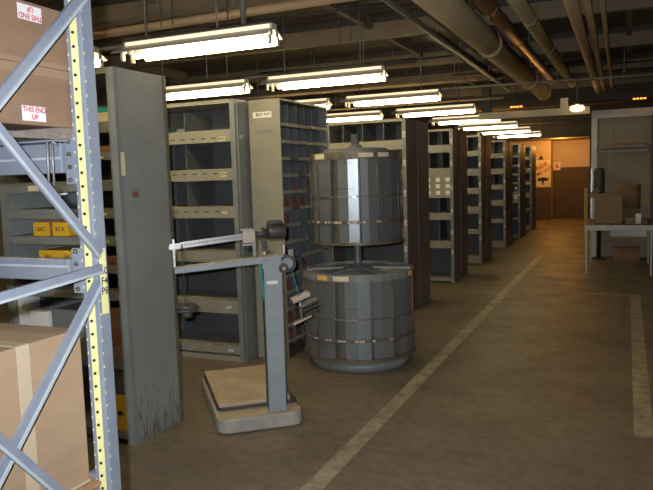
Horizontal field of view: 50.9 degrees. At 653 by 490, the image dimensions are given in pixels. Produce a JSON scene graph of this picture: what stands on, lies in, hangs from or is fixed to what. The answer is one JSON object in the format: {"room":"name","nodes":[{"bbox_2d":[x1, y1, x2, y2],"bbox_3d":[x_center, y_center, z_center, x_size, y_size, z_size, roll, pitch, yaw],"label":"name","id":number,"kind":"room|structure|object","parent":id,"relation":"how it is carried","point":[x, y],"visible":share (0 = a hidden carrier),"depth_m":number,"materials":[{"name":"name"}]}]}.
{"room":"warehouse storage room","nodes":[
{"label":"warehouse storage room","id":0,"kind":"room"},
{"bbox_2d":[0,98,193,291],"bbox_3d":[-2.524,-1.295,13.037,0.100,3.150,26.000,1,6,24],"label":"wall","id":1,"kind":"structure","parent":0,"point":[3,284],"depth_m":9.01,"materials":[{"name":"paint"}]},
{"bbox_2d":[0,218,652,489],"bbox_3d":[3.069,0.390,10.774,12.000,0.100,26.000,1,6,24],"label":"floor","id":2,"kind":"structure","parent":0,"point":[538,395],"depth_m":4.44,"materials":[{"name":"concrete"}]},
{"bbox_2d":[0,0,120,489],"bbox_3d":[-1.887,0.080,1.792,2.479,2.602,1.080,1,6,24],"label":"rack","id":3,"kind":"object","parent":2,"relation":"on","point":[79,158],"visible":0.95,"depth_m":1.73,"materials":[{"name":"metal"}]},
{"bbox_2d":[0,128,72,142],"bbox_3d":[-1.053,-0.243,1.492,0.554,0.028,0.850,1,6,24],"label":"board","id":4,"kind":"object","parent":3,"relation":"on","point":[49,133],"visible":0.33,"depth_m":1.69,"materials":[{"name":"grey wood"}]},
{"bbox_2d":[0,59,71,130],"bbox_3d":[-1.034,-0.329,1.482,0.554,0.142,0.800,0,6,21],"label":"cardboard box","id":5,"kind":"object","parent":4,"relation":"on","point":[42,100],"visible":0.89,"depth_m":1.64,"materials":[{"name":"brown"}]},
{"bbox_2d":[0,0,68,71],"bbox_3d":[-1.038,-0.474,1.474,0.554,0.146,0.800,0,6,21],"label":"cardboard box","id":6,"kind":"object","parent":5,"relation":"on","point":[22,23],"visible":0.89,"depth_m":1.60,"materials":[{"name":"brown"}]},
{"bbox_2d":[76,478,101,489],"bbox_3d":[-1.073,0.673,1.538,0.660,0.016,0.900,1,6,24],"label":"pallet","id":7,"kind":"object","parent":3,"relation":"on","point":[93,484],"visible":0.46,"depth_m":1.79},
{"bbox_2d":[0,323,90,489],"bbox_3d":[-1.072,0.456,1.548,0.622,0.410,0.800,1,6,24],"label":"cardboard box","id":8,"kind":"object","parent":7,"relation":"on","point":[56,441],"visible":0.65,"depth_m":1.68,"materials":[{"name":"brown"}]},
{"bbox_2d":[0,66,183,445],"bbox_3d":[-1.451,0.064,4.207,0.924,2.130,0.458,1,6,24],"label":"shelving unit","id":9,"kind":"object","parent":2,"relation":"on","point":[136,175],"visible":0.56,"depth_m":4.03,"materials":[{"name":"grey paint"}]},
{"bbox_2d":[18,296,40,324],"bbox_3d":[-1.854,0.484,4.299,0.030,0.339,0.150,1,6,24],"label":"packet","id":10,"kind":"object","parent":9,"relation":"on","point":[27,304],"visible":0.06,"depth_m":4.25,"materials":[{"name":"white paper"}]},
{"bbox_2d":[31,305,62,326],"bbox_3d":[-1.700,0.523,4.263,0.140,0.259,0.200,1,6,24],"label":"packet","id":11,"kind":"object","parent":9,"relation":"on","point":[43,316],"visible":0.34,"depth_m":4.17,"materials":[{"name":"white paper"}]},
{"bbox_2d":[33,219,76,235],"bbox_3d":[-1.584,-0.113,4.131,0.265,0.101,0.216,1,6,24],"label":"carton","id":12,"kind":"object","parent":9,"relation":"on","point":[43,227],"visible":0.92,"depth_m":4.03,"materials":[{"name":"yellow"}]},
{"bbox_2d":[39,246,76,257],"bbox_3d":[-1.526,0.057,4.125,0.320,0.071,0.216,1,6,24],"label":"carton","id":13,"kind":"object","parent":9,"relation":"on","point":[59,252],"visible":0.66,"depth_m":4.05,"materials":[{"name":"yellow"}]},
{"bbox_2d":[51,302,114,357],"bbox_3d":[-1.453,0.513,4.181,0.320,0.279,0.250,1,6,24],"label":"bin","id":14,"kind":"object","parent":9,"relation":"on","point":[62,317],"visible":0.32,"depth_m":4.08,"materials":[{"name":"grey paint"}]},
{"bbox_2d":[97,107,107,121],"bbox_3d":[-1.217,-0.728,3.848,0.090,0.079,0.112,1,6,24],"label":"packet","id":15,"kind":"object","parent":9,"relation":"on","point":[102,111],"visible":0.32,"depth_m":3.80,"materials":[{"name":"beige"}]},
{"bbox_2d":[110,303,122,360],"bbox_3d":[-1.172,0.503,4.034,0.152,0.308,0.212,1,6,24],"label":"carton","id":16,"kind":"object","parent":9,"relation":"on","point":[114,309],"visible":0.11,"depth_m":3.94,"materials":[{"name":"cardboard"}]},
{"bbox_2d":[111,328,121,346],"bbox_3d":[-1.214,0.530,3.940,0.152,0.105,0.002,1,6,24],"label":"print","id":17,"kind":"object","parent":16,"relation":"attached to","point":[116,332],"depth_m":3.93},
{"bbox_2d":[115,394,126,430],"bbox_3d":[-1.144,0.958,4.059,0.113,0.208,0.216,1,6,24],"label":"carton","id":18,"kind":"object","parent":9,"relation":"on","point":[120,399],"visible":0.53,"depth_m":3.96,"materials":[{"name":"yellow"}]},
{"bbox_2d":[114,369,124,394],"bbox_3d":[-1.157,0.776,4.048,0.133,0.154,0.210,1,6,24],"label":"carton","id":19,"kind":"object","parent":18,"relation":"on","point":[118,373],"visible":0.27,"depth_m":3.95,"materials":[{"name":"cardboard"}]},
{"bbox_2d":[167,98,258,361],"bbox_3d":[-1.032,-0.126,5.927,0.930,2.140,0.442,1,6,24],"label":"shelving unit","id":20,"kind":"object","parent":2,"relation":"on","point":[210,161],"visible":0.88,"depth_m":5.80,"materials":[{"name":"grey paint"}]},
{"bbox_2d":[168,220,319,433],"bbox_3d":[-0.583,0.449,4.481,0.876,1.248,0.955,-3,6,-16],"label":"scale","id":21,"kind":"object","parent":2,"relation":"on","point":[250,398],"visible":1,"depth_m":4.12,"materials":[{"name":"metal"}]},
{"bbox_2d":[248,98,330,358],"bbox_3d":[-0.286,-0.165,6.083,0.288,2.140,0.952,1,6,24],"label":"shelving unit","id":22,"kind":"object","parent":2,"relation":"on","point":[284,133],"visible":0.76,"depth_m":5.72,"materials":[{"name":"grey paint"}]},
{"bbox_2d":[281,126,319,130],"bbox_3d":[-0.310,-1.018,5.998,0.273,0.006,0.926,1,6,24],"label":"shelf","id":23,"kind":"object","parent":22,"relation":"attached to","point":[291,128],"depth_m":5.95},
{"bbox_2d":[303,134,415,372],"bbox_3d":[0.251,0.028,5.547,0.913,1.830,0.913,0,6,19],"label":"bin","id":24,"kind":"object","parent":2,"relation":"on","point":[363,321],"visible":1,"depth_m":5.22,"materials":[{"name":"metal"}]},
{"bbox_2d":[327,118,420,308],"bbox_3d":[0.533,-0.327,7.713,0.921,2.090,0.449,1,6,24],"label":"shelving unit","id":25,"kind":"object","parent":2,"relation":"on","point":[399,134],"visible":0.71,"depth_m":7.59,"materials":[{"name":"grey paint"}]},
{"bbox_2d":[300,255,542,489],"bbox_3d":[1.679,0.727,7.305,0.100,0.002,10.500,1,6,24],"label":"floor line","id":26,"kind":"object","parent":2,"relation":"on","point":[331,468],"depth_m":4.50,"materials":[{"name":"paint"}]},
{"bbox_2d":[417,121,430,304],"bbox_3d":[0.713,-0.374,8.127,0.918,2.090,0.447,1,6,24],"label":"shelving unit","id":27,"kind":"object","parent":2,"relation":"on","point":[423,161],"visible":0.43,"depth_m":7.94,"materials":[{"name":"grey paint"}]},
{"bbox_2d":[428,128,461,282],"bbox_3d":[1.388,-0.548,9.663,0.921,2.090,0.449,1,6,24],"label":"shelving unit","id":28,"kind":"object","parent":2,"relation":"on","point":[444,158],"visible":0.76,"depth_m":9.48,"materials":[{"name":"grey paint"}]},
{"bbox_2d":[460,130,467,277],"bbox_3d":[1.568,-0.595,10.077,0.918,2.090,0.447,1,6,24],"label":"shelving unit","id":29,"kind":"object","parent":2,"relation":"on","point":[463,134],"visible":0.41,"depth_m":9.89,"materials":[{"name":"grey paint"}]},
{"bbox_2d":[467,135,486,264],"bbox_3d":[2.163,-0.748,11.430,0.921,2.090,0.449,1,6,24],"label":"shelving unit","id":30,"kind":"object","parent":2,"relation":"on","point":[476,144],"visible":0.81,"depth_m":11.25,"materials":[{"name":"grey paint"}]},
{"bbox_2d":[486,136,491,260],"bbox_3d":[2.343,-0.795,11.844,0.918,2.090,0.447,1,6,24],"label":"shelving unit","id":31,"kind":"object","parent":2,"relation":"on","point":[488,139],"visible":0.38,"depth_m":11.66,"materials":[{"name":"grey paint"}]},
{"bbox_2d":[491,140,509,248],"bbox_3d":[3.126,-0.997,13.625,0.921,2.090,0.449,1,6,24],"label":"shelving unit","id":32,"kind":"object","parent":2,"relation":"on","point":[500,148],"visible":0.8,"depth_m":13.49,"materials":[{"name":"grey paint"}]},
{"bbox_2d":[509,141,512,244],"bbox_3d":[3.306,-1.044,14.039,0.918,2.090,0.447,1,6,24],"label":"shelving unit","id":33,"kind":"object","parent":2,"relation":"on","point":[510,142],"visible":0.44,"depth_m":13.87,"materials":[{"name":"grey paint"}]},
{"bbox_2d":[512,143,522,238],"bbox_3d":[3.909,-1.199,15.410,0.921,2.090,0.449,1,6,24],"label":"shelving unit","id":34,"kind":"object","parent":2,"relation":"on","point":[517,149],"visible":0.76,"depth_m":15.27,"materials":[{"name":"grey paint"}]},
{"bbox_2d":[523,144,525,236],"bbox_3d":[4.089,-1.246,15.824,0.918,2.090,0.447,1,6,24],"label":"shelving unit","id":35,"kind":"object","parent":2,"relation":"on","point":[524,167],"visible":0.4,"depth_m":15.66,"materials":[{"name":"grey paint"}]},
{"bbox_2d":[525,146,533,230],"bbox_3d":[4.708,-1.405,17.232,0.921,2.090,0.449,1,6,24],"label":"shelving unit","id":36,"kind":"object","parent":2,"relation":"on","point":[529,150],"visible":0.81,"depth_m":17.05,"materials":[{"name":"grey paint"}]},
{"bbox_2d":[534,147,535,228],"bbox_3d":[4.888,-1.452,17.646,0.918,2.090,0.447,1,6,24],"label":"shelving unit","id":37,"kind":"object","parent":2,"relation":"on","point":[534,147],"visible":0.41,"depth_m":17.47,"materials":[{"name":"grey paint"}]},
{"bbox_2d":[584,188,587,257],"bbox_3d":[4.367,-0.371,11.556,0.055,1.178,0.020,1,6,24],"label":"post","id":38,"kind":"object","parent":2,"relation":"on","point":[585,189],"visible":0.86,"depth_m":11.53,"materials":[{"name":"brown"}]},
{"bbox_2d":[590,168,605,259],"bbox_3d":[4.489,-0.517,11.311,0.250,1.510,0.240,1,6,24],"label":"stand","id":39,"kind":"object","parent":2,"relation":"on","point":[599,173],"visible":0.59,"depth_m":11.23,"materials":[{"name":"black paint"}]},
{"bbox_2d":[594,168,604,193],"bbox_3d":[4.477,-1.024,11.259,0.170,0.490,0.170,1,6,24],"label":"canister","id":40,"kind":"object","parent":39,"relation":"on","point":[599,173],"depth_m":11.19,"materials":[{"name":"metal"}]},
{"bbox_2d":[585,218,652,275],"bbox_3d":[4.364,0.000,10.248,0.874,0.700,1.404,1,6,24],"label":"work table","id":41,"kind":"object","parent":2,"relation":"on","point":[590,225],"visible":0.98,"depth_m":9.67,"materials":[{"name":"grey"}]},
{"bbox_2d":[589,185,622,222],"bbox_3d":[4.098,-0.599,10.061,0.475,0.540,0.413,1,6,24],"label":"cardboard box","id":42,"kind":"object","parent":41,"relation":"on","point":[608,208],"visible":1,"depth_m":9.89,"materials":[{"name":"cardboard"}]},
{"bbox_2d":[622,207,639,221],"bbox_3d":[4.533,-0.461,10.255,0.270,0.200,0.300,1,6,24],"label":"cardboard box","id":43,"kind":"object","parent":41,"relation":"on","point":[626,211],"visible":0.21,"depth_m":10.11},
{"bbox_2d":[619,184,640,207],"bbox_3d":[4.518,-0.734,10.224,0.306,0.345,0.318,1,6,24],"label":"cardboard box","id":44,"kind":"object","parent":43,"relation":"on","point":[631,192],"visible":0.86,"depth_m":10.10,"materials":[{"name":"cardboard"}]},
{"bbox_2d":[613,246,639,260],"bbox_3d":[4.918,0.133,11.251,0.400,0.200,0.360,1,6,24],"label":"cardboard box","id":45,"kind":"object","parent":2,"relation":"on","point":[630,253],"visible":1,"depth_m":11.10,"materials":[{"name":"cardboard"}]},
{"bbox_2d":[630,295,652,437],"bbox_3d":[2.704,0.830,5.951,0.105,0.002,4.670,1,6,24],"label":"floor line","id":46,"kind":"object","parent":2,"relation":"on","point":[642,410],"depth_m":4.89,"materials":[{"name":"paint"}]},
{"bbox_2d":[23,0,652,98],"bbox_3d":[2.968,-2.843,10.452,12.000,0.100,26.000,1,6,24],"label":"ceiling","id":47,"kind":"structure","parent":0,"point":[639,17],"depth_m":8.55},
{"bbox_2d":[50,0,138,11],"bbox_3d":[0.590,-2.148,5.034,12.000,0.060,0.025,1,6,24],"label":"ceiling beam","id":48,"kind":"structure","parent":47,"relation":"attached to","point":[94,3],"depth_m":6.16,"materials":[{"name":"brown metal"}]},
{"bbox_2d":[93,45,107,66],"bbox_3d":[-2.262,-1.714,5.244,1.255,0.790,0.226,1,6,24],"label":"fluorescent light","id":49,"kind":"object","parent":47,"relation":"hanging from","point":[99,59],"visible":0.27,"depth_m":5.07,"materials":[{"name":"white metal"}]},
{"bbox_2d":[92,26,151,40],"bbox_3d":[-2.203,-2.265,7.379,0.060,0.120,1.850,1,6,24],"label":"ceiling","id":50,"kind":"structure","parent":47,"relation":"attached to","point":[113,26],"depth_m":7.38,"materials":[{"name":"paint"}]},
{"bbox_2d":[63,0,217,52],"bbox_3d":[-2.645,-1.878,5.943,4.950,0.577,0.054,1,6,24],"label":"ceiling pipe","id":51,"kind":"object","parent":47,"relation":"hanging from","point":[108,47],"visible":0.09,"depth_m":5.55,"materials":[{"name":"metal"}]},
{"bbox_2d":[129,66,186,80],"bbox_3d":[-2.523,-2.480,9.636,0.060,0.120,1.850,1,6,24],"label":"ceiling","id":52,"kind":"structure","parent":47,"relation":"attached to","point":[156,70],"depth_m":9.95,"materials":[{"name":"paint"}]},
{"bbox_2d":[91,0,289,28],"bbox_3d":[0.616,-2.075,5.094,12.000,0.220,0.100,1,6,24],"label":"ceiling beam","id":53,"kind":"structure","parent":47,"relation":"attached to","point":[129,12],"depth_m":5.98,"materials":[{"name":"paint"}]},
{"bbox_2d":[111,0,282,63],"bbox_3d":[-0.915,-1.697,4.655,1.255,0.790,0.226,1,6,24],"label":"fluorescent light","id":54,"kind":"object","parent":47,"relation":"hanging from","point":[244,36],"visible":1,"depth_m":4.62,"materials":[{"name":"white metal"}]},
{"bbox_2d":[160,20,252,99],"bbox_3d":[-1.369,-1.924,7.080,1.255,0.790,0.226,1,6,24],"label":"fluorescent light","id":55,"kind":"object","parent":47,"relation":"hanging from","point":[227,86],"visible":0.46,"depth_m":7.00,"materials":[{"name":"white metal"}]},
{"bbox_2d":[93,0,357,39],"bbox_3d":[-2.243,-2.004,6.109,5.552,0.386,0.072,1,6,25],"label":"ceiling pipe","id":56,"kind":"object","parent":47,"relation":"hanging from","point":[292,4],"visible":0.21,"depth_m":5.47,"materials":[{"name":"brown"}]},
{"bbox_2d":[93,3,386,41],"bbox_3d":[-1.133,-2.192,6.644,3.553,0.186,0.022,0,6,21],"label":"ceiling pipe","id":57,"kind":"object","parent":47,"relation":"hanging from","point":[379,4],"visible":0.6,"depth_m":6.48,"materials":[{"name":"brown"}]},
{"bbox_2d":[166,9,415,84],"bbox_3d":[-1.589,-2.097,7.788,5.402,0.573,0.046,1,6,25],"label":"ceiling pipe","id":58,"kind":"object","parent":47,"relation":"hanging from","point":[407,60],"visible":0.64,"depth_m":7.04,"materials":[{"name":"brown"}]},
{"bbox_2d":[256,48,331,108],"bbox_3d":[-0.550,-2.136,8.947,1.255,0.790,0.226,1,6,24],"label":"fluorescent light","id":59,"kind":"object","parent":47,"relation":"hanging from","point":[320,101],"visible":0.38,"depth_m":8.77,"materials":[{"name":"white metal"}]},
{"bbox_2d":[259,0,387,91],"bbox_3d":[-0.050,-1.908,6.503,1.255,0.790,0.226,1,6,24],"label":"fluorescent light","id":60,"kind":"object","parent":47,"relation":"hanging from","point":[377,72],"visible":0.98,"depth_m":6.47,"materials":[{"name":"white metal"}]},
{"bbox_2d":[170,60,476,103],"bbox_3d":[-0.673,-2.347,9.690,5.551,0.510,0.040,1,6,23],"label":"ceiling pipe","id":61,"kind":"object","parent":47,"relation":"hanging from","point":[470,79],"visible":0.67,"depth_m":9.27,"materials":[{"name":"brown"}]},
{"bbox_2d":[101,0,552,56],"bbox_3d":[1.369,-2.350,6.810,12.000,0.060,0.025,1,6,24],"label":"ceiling beam","id":62,"kind":"structure","parent":47,"relation":"attached to","point":[501,3],"depth_m":7.31,"materials":[{"name":"grey metal"}]},
{"bbox_2d":[324,2,372,29],"bbox_3d":[0.088,-2.237,6.378,0.060,0.120,1.850,1,6,24],"label":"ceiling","id":63,"kind":"structure","parent":47,"relation":"attached to","point":[354,14],"depth_m":6.73,"materials":[{"name":"paint"}]},
{"bbox_2d":[320,83,383,122],"bbox_3d":[0.269,-2.347,10.814,1.255,0.790,0.226,1,6,24],"label":"fluorescent light","id":64,"kind":"object","parent":47,"relation":"hanging from","point":[367,114],"visible":0.59,"depth_m":10.73,"materials":[{"name":"white metal"}]},
{"bbox_2d":[259,43,453,73],"bbox_3d":[0.328,-2.394,8.670,2.605,0.276,0.022,0,6,20],"label":"ceiling pipe","id":65,"kind":"object","parent":47,"relation":"hanging from","point":[392,43],"visible":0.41,"depth_m":8.49,"materials":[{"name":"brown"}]},
{"bbox_2d":[95,0,652,68],"bbox_3d":[1.395,-2.276,6.870,12.000,0.220,0.100,1,6,24],"label":"ceiling beam","id":66,"kind":"structure","parent":47,"relation":"attached to","point":[555,9],"depth_m":7.22,"materials":[{"name":"paint"}]},
{"bbox_2d":[406,0,517,82],"bbox_3d":[1.181,-2.061,6.494,0.085,0.060,8.800,1,6,24],"label":"ceiling pipe","id":67,"kind":"object","parent":66,"relation":"attached to","point":[414,4],"visible":0.22,"depth_m":6.66,"materials":[{"name":"grey metal"}]},
{"bbox_2d":[599,0,613,88],"bbox_3d":[2.689,-2.048,6.603,0.042,0.042,10.200,1,6,23],"label":"ceiling pipe","id":68,"kind":"object","parent":66,"relation":"attached to","point":[602,2],"visible":1,"depth_m":6.71,"materials":[{"name":"metal"}]},
{"bbox_2d":[339,35,441,107],"bbox_3d":[0.769,-2.119,8.370,1.255,0.790,0.226,1,6,24],"label":"fluorescent light","id":69,"kind":"object","parent":47,"relation":"hanging from","point":[430,94],"visible":0.92,"depth_m":8.34,"materials":[{"name":"white metal"}]},
{"bbox_2d":[386,37,422,56],"bbox_3d":[0.867,-2.438,8.154,0.060,0.120,1.850,1,6,24],"label":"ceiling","id":70,"kind":"structure","parent":47,"relation":"attached to","point":[405,43],"depth_m":8.39,"materials":[{"name":"paint"}]},
{"bbox_2d":[165,24,652,83],"bbox_3d":[2.214,-2.487,8.737,12.000,0.220,0.100,1,6,24],"label":"ceiling beam","id":71,"kind":"structure","parent":47,"relation":"attached to","point":[642,37],"depth_m":8.96,"materials":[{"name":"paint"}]},
{"bbox_2d":[425,28,502,82],"bbox_3d":[1.887,-2.357,8.841,0.080,0.080,4.300,1,6,24],"label":"channel","id":72,"kind":"object","parent":71,"relation":"attached to","point":[428,36],"visible":0.36,"depth_m":8.02,"materials":[{"name":"grey metal"}]},
{"bbox_2d":[488,48,652,80],"bbox_3d":[4.765,-2.389,7.959,0.099,0.180,6.556,-7,8,-45],"label":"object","id":73,"kind":"structure","parent":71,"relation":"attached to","point":[638,54],"depth_m":8.99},
{"bbox_2d":[327,93,503,110],"bbox_3d":[0.147,-2.539,11.559,5.551,0.548,0.036,1,6,23],"label":"ceiling pipe","id":74,"kind":"object","parent":47,"relation":"hanging from","point":[491,98],"visible":0.65,"depth_m":11.04,"materials":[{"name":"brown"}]},
{"bbox_2d":[194,56,652,100],"bbox_3d":[3.013,-2.694,10.559,12.000,0.220,0.100,1,6,24],"label":"ceiling beam","id":75,"kind":"structure","parent":47,"relation":"attached to","point":[444,76],"depth_m":11.26,"materials":[{"name":"metal"}]},
{"bbox_2d":[391,63,475,117],"bbox_3d":[1.588,-2.331,10.237,1.255,0.790,0.226,1,6,24],"label":"fluorescent light","id":76,"kind":"object","parent":47,"relation":"hanging from","point":[463,108],"visible":0.87,"depth_m":10.21,"materials":[{"name":"white metal"}]},
{"bbox_2d":[254,52,625,89],"bbox_3d":[2.988,-2.768,10.499,12.000,0.060,0.025,1,6,24],"label":"ceiling beam","id":77,"kind":"structure","parent":47,"relation":"attached to","point":[571,58],"depth_m":10.96,"materials":[{"name":"grey metal"}]},
{"bbox_2d":[381,0,509,90],"bbox_3d":[1.123,-2.175,6.726,0.051,0.376,9.201,1,6,23],"label":"ceiling pipe","id":78,"kind":"object","parent":47,"relation":"hanging from","point":[390,3],"visible":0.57,"depth_m":6.53,"materials":[{"name":"grey"}]},
{"bbox_2d":[428,84,500,125],"bbox_3d":[2.426,-2.542,12.097,1.255,0.790,0.226,1,6,24],"label":"fluorescent light","id":79,"kind":"object","parent":47,"relation":"hanging from","point":[474,118],"visible":0.7,"depth_m":12.13,"materials":[{"name":"white metal"}]},
{"bbox_2d":[286,68,652,99],"bbox_3d":[3.787,-2.974,12.321,12.000,0.060,0.025,1,6,24],"label":"ceiling beam","id":80,"kind":"structure","parent":47,"relation":"attached to","point":[647,69],"depth_m":12.62,"materials":[{"name":"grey metal"}]},
{"bbox_2d":[412,0,552,101],"bbox_3d":[1.662,-2.148,6.973,0.276,0.512,10.074,1,6,24],"label":"ceiling pipe","id":81,"kind":"object","parent":47,"relation":"hanging from","point":[458,16],"visible":0.89,"depth_m":6.37,"materials":[{"name":"grey"}]},
{"bbox_2d":[481,81,490,112],"bbox_3d":[2.739,-2.587,11.745,0.150,0.650,0.080,1,6,24],"label":"trim","id":82,"kind":"structure","parent":47,"relation":"attached to","point":[486,91],"depth_m":11.71,"materials":[{"name":"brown metal"}]},
{"bbox_2d":[455,107,517,129],"bbox_3d":[3.245,-2.754,13.964,1.255,0.790,0.226,1,6,24],"label":"fluorescent light","id":83,"kind":"object","parent":47,"relation":"hanging from","point":[513,123],"visible":0.86,"depth_m":13.93,"materials":[{"name":"white metal"}]},
{"bbox_2d":[329,98,652,122],"bbox_3d":[5.411,-3.313,16.024,12.000,0.220,0.100,1,6,24],"label":"ceiling beam","id":84,"kind":"structure","parent":47,"relation":"attached to","point":[639,98],"depth_m":16.51,"materials":[{"name":"metal"}]},
{"bbox_2d":[330,72,652,105],"bbox_3d":[3.812,-2.900,12.381,12.000,0.220,0.100,1,6,24],"label":"ceiling beam","id":85,"kind":"structure","parent":47,"relation":"attached to","point":[447,93],"depth_m":12.44,"materials":[{"name":"metal"}]},
{"bbox_2d":[475,126,530,134],"bbox_3d":[4.064,-2.965,15.831,1.255,0.790,0.226,1,6,24],"label":"fluorescent light","id":86,"kind":"object","parent":47,"relation":"hanging from","point":[521,129],"visible":0.76,"depth_m":15.79,"materials":[{"name":"white metal"}]},
{"bbox_2d":[428,119,591,129],"bbox_3d":[5.030,-3.133,16.157,10.801,0.580,0.059,1,6,23],"label":"ceiling pipe","id":87,"kind":"object","parent":47,"relation":"hanging from","point":[582,120],"visible":0.42,"depth_m":16.10,"materials":[{"name":"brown metal"}]},
{"bbox_2d":[472,0,555,83],"bbox_3d":[1.615,-2.138,6.240,0.127,0.384,8.700,1,6,24],"label":"ceiling pipe","id":88,"kind":"object","parent":47,"relation":"hanging from","point":[490,8],"visible":0.96,"depth_m":6.53,"materials":[{"name":"brown metal"}]},
{"bbox_2d":[491,118,540,137],"bbox_3d":[4.883,-3.177,17.698,1.255,0.790,0.226,1,6,24],"label":"fluorescent light","id":89,"kind":"object","parent":47,"relation":"hanging from","point":[538,132],"visible":0.83,"depth_m":17.64,"materials":[{"name":"white metal"}]},
{"bbox_2d":[380,81,652,118],"bbox_3d":[3.391,-2.720,12.421,10.801,0.560,0.059,1,6,23],"label":"ceiling pipe","id":90,"kind":"object","parent":47,"relation":"hanging from","point":[646,99],"visible":0.32,"depth_m":12.16,"materials":[{"name":"brown metal"}]},
{"bbox_2d":[506,0,575,87],"bbox_3d":[1.929,-2.141,6.322,0.127,0.414,9.100,1,6,24],"label":"ceiling pipe","id":91,"kind":"object","parent":47,"relation":"hanging from","point":[524,11],"visible":0.89,"depth_m":6.42,"materials":[{"name":"grey"}]},
{"bbox_2d":[441,47,652,89],"bbox_3d":[3.628,-2.321,8.356,5.125,0.564,0.028,0,6,18],"label":"ceiling pipe","id":92,"kind":"object","parent":47,"relation":"hanging from","point":[624,75],"visible":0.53,"depth_m":8.63,"materials":[{"name":"grey"}]},
{"bbox_2d":[451,59,652,75],"bbox_3d":[4.180,-2.585,9.236,5.009,0.246,0.022,0,6,20],"label":"ceiling pipe","id":93,"kind":"object","parent":47,"relation":"hanging from","point":[650,59],"visible":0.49,"depth_m":9.37,"materials":[{"name":"metal"}]},
{"bbox_2d":[568,73,585,111],"bbox_3d":[3.958,-2.479,10.828,0.268,0.759,0.268,1,6,24],"label":"lamp","id":94,"kind":"object","parent":47,"relation":"hanging from","point":[577,107],"visible":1,"depth_m":10.81,"materials":[{"name":"white"}]},
{"bbox_2d":[562,0,601,93],"bbox_3d":[2.518,-2.210,6.769,0.103,0.401,10.400,1,6,23],"label":"ceiling pipe","id":95,"kind":"object","parent":47,"relation":"hanging from","point":[572,7],"visible":0.87,"depth_m":6.61,"materials":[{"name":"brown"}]},
{"bbox_2d":[582,0,605,91],"bbox_3d":[2.618,-2.218,6.724,0.063,0.382,10.401,1,6,23],"label":"ceiling pipe","id":96,"kind":"object","parent":47,"relation":"hanging from","point":[587,4],"visible":1,"depth_m":6.72,"materials":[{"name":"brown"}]},
{"bbox_2d":[626,11,632,35],"bbox_3d":[3.157,-2.409,7.152,0.060,0.120,1.850,1,6,24],"label":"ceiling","id":97,"kind":"structure","parent":47,"relation":"attached to","point":[629,14],"depth_m":7.31,"materials":[{"name":"paint"}]},
{"bbox_2d":[327,82,652,115],"bbox_3d":[4.035,-2.853,12.892,12.000,0.430,0.100,1,6,24],"label":"ceiling beam","id":98,"kind":"structure","parent":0,"point":[623,91],"depth_m":12.74,"materials":[{"name":"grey metal"}]},
{"bbox_2d":[408,102,652,140],"bbox_3d":[6.399,-3.277,18.285,12.000,0.800,0.100,1,6,24],"label":"wall header","id":99,"kind":"structure","parent":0,"point":[576,129],"depth_m":18.33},
{"bbox_2d":[512,140,550,219],"bbox_3d":[4.247,-1.970,21.627,5.410,2.370,0.100,1,6,24],"label":"wall","id":100,"kind":"structure","parent":0,"point":[543,194],"depth_m":20.61,"materials":[{"name":"paint"}]},
{"bbox_2d":[536,152,551,186],"bbox_3d":[6.507,-2.278,20.535,0.478,1.080,0.010,1,6,24],"label":"poster","id":101,"kind":"object","parent":100,"relation":"attached to","point":[543,166],"visible":0.98,"depth_m":20.55,"materials":[{"name":"beige paper"}]},
{"bbox_2d":[479,106,589,120],"bbox_3d":[3.454,-2.198,11.476,1.785,0.115,0.120,1,6,24],"label":"trim","id":102,"kind":"structure","parent":0,"point":[555,111],"depth_m":11.44,"materials":[{"name":"beige paint"}]},
{"bbox_2d":[507,136,589,141],"bbox_3d":[7.308,-3.171,20.368,12.000,0.080,4.400,1,6,24],"label":"ceiling","id":103,"kind":"structure","parent":0,"point":[583,137],"depth_m":19.78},
{"bbox_2d":[551,140,552,218],"bbox_3d":[6.838,-1.975,20.874,0.060,2.370,0.600,1,6,24],"label":"wall","id":104,"kind":"structure","parent":0,"point":[551,140],"depth_m":20.81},
{"bbox_2d":[553,139,589,218],"bbox_3d":[9.984,-1.963,19.770,6.590,2.370,0.100,1,6,24],"label":"wall","id":105,"kind":"structure","parent":0,"point":[569,183],"depth_m":20.83,"materials":[{"name":"paint"}]},
{"bbox_2d":[597,115,651,256],"bbox_3d":[6.475,-0.948,10.874,4.070,2.330,0.080,1,6,24],"label":"wall","id":106,"kind":"structure","parent":0,"point":[632,167],"depth_m":11.43,"materials":[{"name":"paint"}]},
{"bbox_2d":[591,118,596,256],"bbox_3d":[4.559,-1.029,11.683,0.090,2.450,0.160,1,6,24],"label":"trim","id":107,"kind":"structure","parent":106,"relation":"attached to","point":[594,121],"depth_m":11.57,"materials":[{"name":"white paint"}]},
{"bbox_2d":[592,107,652,118],"bbox_3d":[6.386,-2.169,10.748,4.160,0.130,0.170,1,6,24],"label":"trim","id":108,"kind":"structure","parent":106,"relation":"on","point":[647,111],"depth_m":11.31,"materials":[{"name":"white paint"}]},
{"bbox_2d":[596,237,649,238],"bbox_3d":[4.986,-0.117,11.549,0.820,0.035,0.048,1,6,24],"label":"trim","id":109,"kind":"structure","parent":106,"relation":"attached to","point":[596,237],"depth_m":11.52,"materials":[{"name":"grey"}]},
{"bbox_2d":[610,231,646,236],"bbox_3d":[5.058,-0.250,11.487,0.558,0.218,0.040,1,6,24],"label":"drawer","id":110,"kind":"object","parent":109,"relation":"on","point":[612,233],"visible":0.42,"depth_m":11.47,"materials":[{"name":"metal"}]},
{"bbox_2d":[597,142,648,152],"bbox_3d":[4.879,-1.610,11.312,0.780,0.150,0.240,1,6,24],"label":"wall rack","id":111,"kind":"object","parent":106,"relation":"attached to","point":[614,145],"visible":1,"depth_m":11.21,"materials":[{"name":"grey"}]},
{"bbox_2d":[650,114,652,258],"bbox_3d":[5.341,-0.941,11.158,0.115,2.330,0.290,1,6,24],"label":"trim","id":112,"kind":"structure","parent":106,"relation":"attached to","point":[651,195],"depth_m":11.06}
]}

